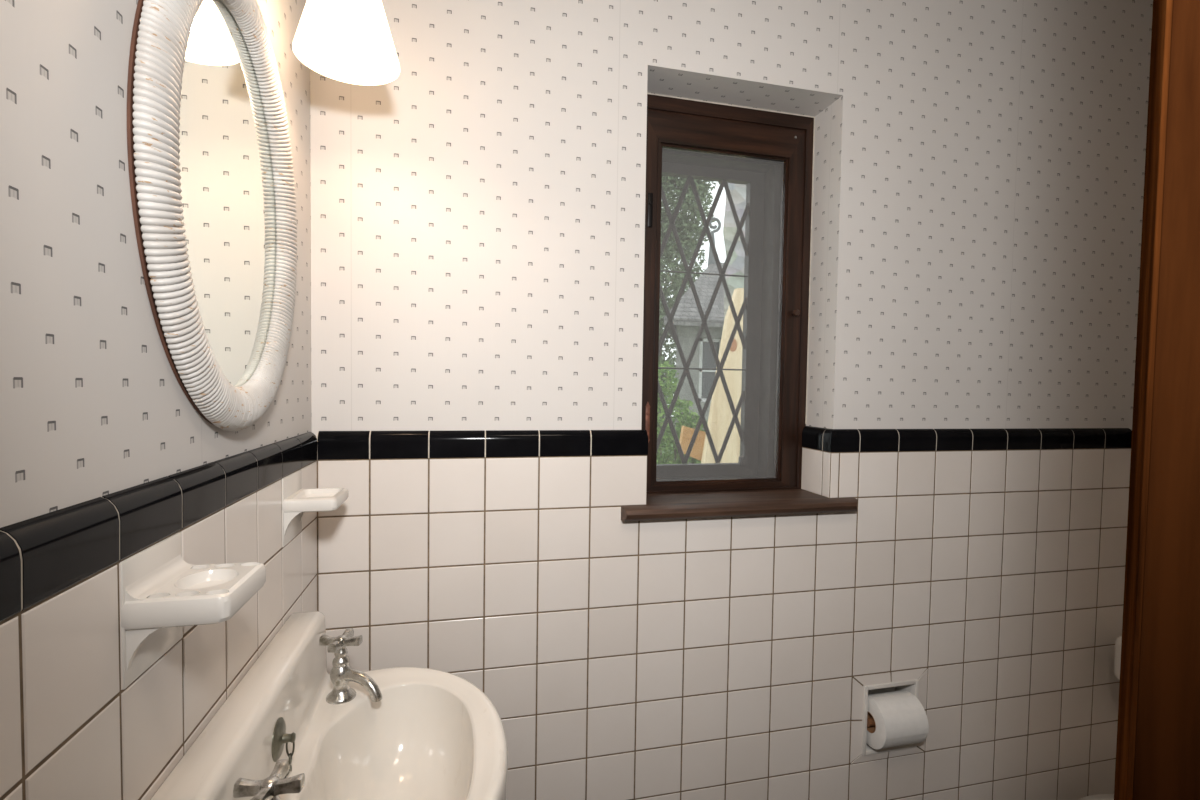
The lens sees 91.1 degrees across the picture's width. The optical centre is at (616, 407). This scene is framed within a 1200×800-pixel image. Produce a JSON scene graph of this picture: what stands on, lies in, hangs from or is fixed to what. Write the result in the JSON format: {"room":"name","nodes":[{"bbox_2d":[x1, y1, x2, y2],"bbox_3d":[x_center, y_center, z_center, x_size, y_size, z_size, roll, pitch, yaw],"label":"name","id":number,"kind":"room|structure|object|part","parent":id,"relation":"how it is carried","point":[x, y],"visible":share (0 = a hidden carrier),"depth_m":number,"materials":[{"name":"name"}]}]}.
{"room":"bathroom","nodes":[
{"label":"bathroom","id":0,"kind":"room"},
{"bbox_2d":[0,0,316,799],"bbox_3d":[-0.401,0.131,0.143,0.151,2.660,2.012,0,2,-14],"label":"wall","id":1,"kind":"structure","parent":0,"point":[105,457],"depth_m":0.47,"materials":[{"name":"paper"}]},
{"bbox_2d":[120,532,265,689],"bbox_3d":[-0.392,0.181,0.550,0.088,0.108,0.106,0,2,-14],"label":"soap dish","id":2,"kind":"object","parent":1,"relation":"attached to","point":[162,593],"visible":1,"depth_m":0.52,"materials":[{"name":"white ceramic"}]},
{"bbox_3d":[-0.420,0.180,0.543,0.018,0.108,0.105,0,2,-14],"label":"plate","id":3,"kind":"part","parent":2,"relation":"part of","materials":[{"name":"white ceramic"}]},
{"bbox_2d":[121,562,265,629],"bbox_3d":[-0.392,0.173,0.550,0.088,0.026,0.106,0,2,-14],"label":"tray","id":4,"kind":"object","parent":2,"relation":"on","point":[174,594],"depth_m":0.51,"materials":[{"name":"white ceramic"}]},
{"bbox_2d":[127,0,296,431],"bbox_3d":[-0.468,-0.254,0.733,0.027,0.568,0.454,0,2,-14],"label":"wall mirror","id":5,"kind":"object","parent":1,"relation":"attached to","point":[210,162],"visible":1,"depth_m":0.67,"materials":[{"name":"white paint"}]},
{"bbox_2d":[179,0,276,386],"bbox_3d":[-0.477,-0.254,0.730,0.002,0.486,0.368,0,2,-14],"label":"mirror glass","id":6,"kind":"object","parent":5,"relation":"attached to","point":[228,126],"depth_m":0.72,"materials":[{"name":"silver metal"}]},
{"bbox_2d":[282,469,348,546],"bbox_3d":[-0.500,0.163,0.976,0.087,0.108,0.107,0,2,-14],"label":"soap dish","id":7,"kind":"object","parent":1,"relation":"attached to","point":[296,501],"visible":0.94,"depth_m":0.94,"materials":[{"name":"white ceramic"}]},
{"bbox_3d":[-0.534,0.162,0.967,0.005,0.108,0.106,0,2,-14],"label":"plate","id":8,"kind":"part","parent":7,"relation":"part of","materials":[{"name":"white ceramic"}]},
{"bbox_2d":[282,488,348,511],"bbox_3d":[-0.500,0.152,0.976,0.087,0.021,0.107,0,2,-14],"label":"tray","id":9,"kind":"object","parent":7,"relation":"on","point":[293,499],"depth_m":0.94,"materials":[{"name":"white ceramic"}]},
{"bbox_2d":[151,611,507,799],"bbox_3d":[-0.314,0.586,0.777,0.334,0.480,0.506,0,2,-14],"label":"sink","id":10,"kind":"object","parent":1,"relation":"attached to","point":[291,728],"visible":1,"depth_m":0.85,"materials":[{"name":"ceramic"}]},
{"bbox_2d":[233,759,304,799],"bbox_3d":[-0.330,0.418,0.596,0.096,0.101,0.072,0,2,-14],"label":"tap","id":11,"kind":"object","parent":10,"relation":"on","point":[269,788],"depth_m":0.58,"materials":[{"name":"silver metal"}]},
{"bbox_3d":[-0.404,0.430,0.704,0.010,0.048,0.065,1,2,-3],"label":"chain","id":12,"kind":"part","parent":10,"relation":"part of","materials":[{"name":"silver metal"}]},
{"bbox_2d":[319,628,381,703],"bbox_3d":[-0.411,0.405,0.916,0.096,0.101,0.072,0,2,-14],"label":"tap","id":13,"kind":"object","parent":10,"relation":"on","point":[363,689],"depth_m":0.91,"materials":[{"name":"silver metal"}]},
{"bbox_2d":[278,667,507,799],"bbox_3d":[-0.297,0.551,0.780,0.300,0.194,0.506,0,2,-14],"label":"basin","id":14,"kind":"object","parent":10,"relation":"in","point":[427,734],"depth_m":0.90,"materials":[{"name":"ceramic"}]},
{"bbox_2d":[292,0,399,85],"bbox_3d":[-0.420,-0.635,0.875,0.187,0.227,0.147,0,2,-14],"label":"wall sconce","id":15,"kind":"object","parent":1,"relation":"attached to","point":[347,41],"visible":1,"depth_m":0.89,"materials":[{"name":"white glass"}]},
{"bbox_2d":[310,0,1152,799],"bbox_3d":[0.385,0.089,1.551,2.364,2.860,0.361,0,2,-14],"label":"wall","id":16,"kind":"structure","parent":0,"point":[478,211],"depth_m":1.36,"materials":[{"name":"tile"}]},
{"bbox_2d":[621,93,857,521],"bbox_3d":[0.259,-0.250,1.484,0.578,0.979,0.386,0,2,-14],"label":"window","id":17,"kind":"structure","parent":16,"relation":"in","point":[769,152],"depth_m":1.51,"materials":[{"name":"brown wood"}]},
{"bbox_3d":[0.076,0.039,1.421,0.013,0.108,0.008,0,2,-14],"label":"latch plate","id":18,"kind":"part","parent":17,"relation":"part of","materials":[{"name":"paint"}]},
{"bbox_3d":[0.262,-0.222,1.471,0.354,0.832,0.027,0,2,-14],"label":"moulding","id":19,"kind":"part","parent":17,"relation":"part of","materials":[{"name":"brown wood"}]},
{"bbox_3d":[0.261,-0.251,1.472,0.430,0.910,0.026,0,2,-14],"label":"screen sash","id":20,"kind":"part","parent":17,"relation":"part of","materials":[{"name":"brown wood"}]},
{"bbox_3d":[0.253,-0.266,1.495,0.477,0.948,0.087,0,2,-14],"label":"frame","id":21,"kind":"part","parent":17,"relation":"part of","materials":[{"name":"brown wood"}]},
{"bbox_3d":[0.270,0.226,1.429,0.578,0.031,0.234,0,2,-14],"label":"sill","id":22,"kind":"part","parent":17,"relation":"part of","materials":[{"name":"brown wood"}]},
{"bbox_3d":[0.456,-0.241,1.498,0.019,0.019,0.020,0,2,-14],"label":"knob","id":23,"kind":"part","parent":17,"relation":"part of","materials":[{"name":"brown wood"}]},
{"bbox_2d":[850,668,927,763],"bbox_3d":[0.675,0.766,1.499,0.218,0.218,0.088,0,2,-14],"label":"toilet paper holder","id":24,"kind":"object","parent":16,"relation":"attached to","point":[914,681],"visible":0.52,"depth_m":1.46,"materials":[{"name":"white ceramic"}]},
{"bbox_2d":[866,690,928,749],"bbox_3d":[0.681,0.775,1.464,0.122,0.118,0.120,0,2,-14],"label":"toilet paper roll","id":25,"kind":"object","parent":24,"relation":"in","point":[900,719],"visible":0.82,"depth_m":1.42,"materials":[{"name":"paper"}]},
{"bbox_2d":[1132,11,1152,419],"bbox_3d":[1.745,0.144,0.686,0.151,2.660,2.012,0,2,-14],"label":"wall","id":26,"kind":"structure","parent":0,"point":[1152,11],"depth_m":1.62,"materials":[{"name":"paint"}]},
{"bbox_2d":[1114,636,1121,680],"bbox_3d":[1.393,0.672,1.545,0.110,0.152,0.129,0,2,-14],"label":"wall fixture","id":27,"kind":"object","parent":26,"relation":"attached to","point":[1117,658],"visible":0.16,"depth_m":1.56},
{"bbox_3d":[0.623,1.512,0.578,2.364,0.100,2.480,0,2,-14],"label":"floor","id":28,"kind":"structure","parent":0,"visible":0},
{"bbox_2d":[1079,794,1113,799],"bbox_3d":[1.285,1.228,1.365,0.392,0.427,0.388,0,2,-14],"label":"toilet","id":29,"kind":"object","parent":28,"relation":"on","point":[1098,796],"visible":0.67,"depth_m":1.53,"materials":[{"name":"ceramic"}]},
{"bbox_2d":[1114,0,1199,799],"bbox_3d":[0.685,0.437,0.169,0.850,2.080,0.101,2,3,34],"label":"door","id":30,"kind":"structure","parent":28,"relation":"on","point":[1158,744],"depth_m":0.34,"materials":[{"name":"brown wood"}]},
{"label":"outside","id":31,"kind":"structure","parent":0,"visible":0},
{"bbox_2d":[659,420,673,459],"bbox_3d":[-0.349,1.200,16.923,20.000,0.200,29.590,0,2,-14],"label":"ground","id":32,"kind":"structure","parent":31,"point":[672,420],"depth_m":15.61,"materials":[{"name":"green plant"}]},
{"bbox_2d":[657,360,707,463],"bbox_3d":[0.726,0.495,6.550,0.991,2.046,0.856,0,2,-14],"label":"shrub","id":33,"kind":"object","parent":32,"relation":"on","point":[686,417],"visible":0.28,"depth_m":6.38,"materials":[{"name":"green plant"}]},
{"bbox_3d":[0.755,0.828,6.538,0.445,1.383,0.141,0,3,-31],"label":"stem","id":34,"kind":"part","parent":33,"relation":"part of","materials":[{"name":"green plant"}]},
{"bbox_2d":[657,176,720,454],"bbox_3d":[1.063,-3.013,14.827,3.592,8.453,2.901,0,2,-14],"label":"tree","id":35,"kind":"object","parent":32,"relation":"on","point":[686,225],"visible":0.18,"depth_m":14.20,"materials":[{"name":"green plant"}]},
{"bbox_2d":[679,426,705,460],"bbox_3d":[0.549,0.865,3.918,0.327,1.495,0.100,0,2,-14],"label":"board","id":36,"kind":"object","parent":32,"relation":"on","point":[686,434],"visible":0.06,"depth_m":3.83,"materials":[{"name":"beige wood"}]},
{"bbox_2d":[664,217,725,463],"bbox_3d":[1.979,-0.764,9.264,2.614,4.383,3.798,1,2,2],"label":"house","id":37,"kind":"structure","parent":32,"relation":"on","point":[687,321],"depth_m":7.93,"materials":[{"name":"paint"}]},
{"bbox_3d":[1.248,-0.512,8.072,0.334,0.864,0.020,0,2,-14],"label":"pane","id":38,"kind":"part","parent":37,"relation":"part of","materials":[{"name":"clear glass"}]},
{"bbox_2d":[701,288,743,462],"bbox_3d":[0.742,0.563,3.669,0.594,2.613,0.052,0,2,-14],"label":"board","id":39,"kind":"object","parent":32,"relation":"on","point":[720,414],"visible":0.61,"depth_m":3.60,"materials":[{"name":"beige wood"}]},
{"bbox_2d":[723,183,745,318],"bbox_3d":[1.152,-0.207,5.005,0.484,3.572,1.258,1,2,13],"label":"stone chimney","id":40,"kind":"object","parent":32,"relation":"on","point":[738,191],"visible":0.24,"depth_m":4.43,"materials":[{"name":"white stone"}]}
]}

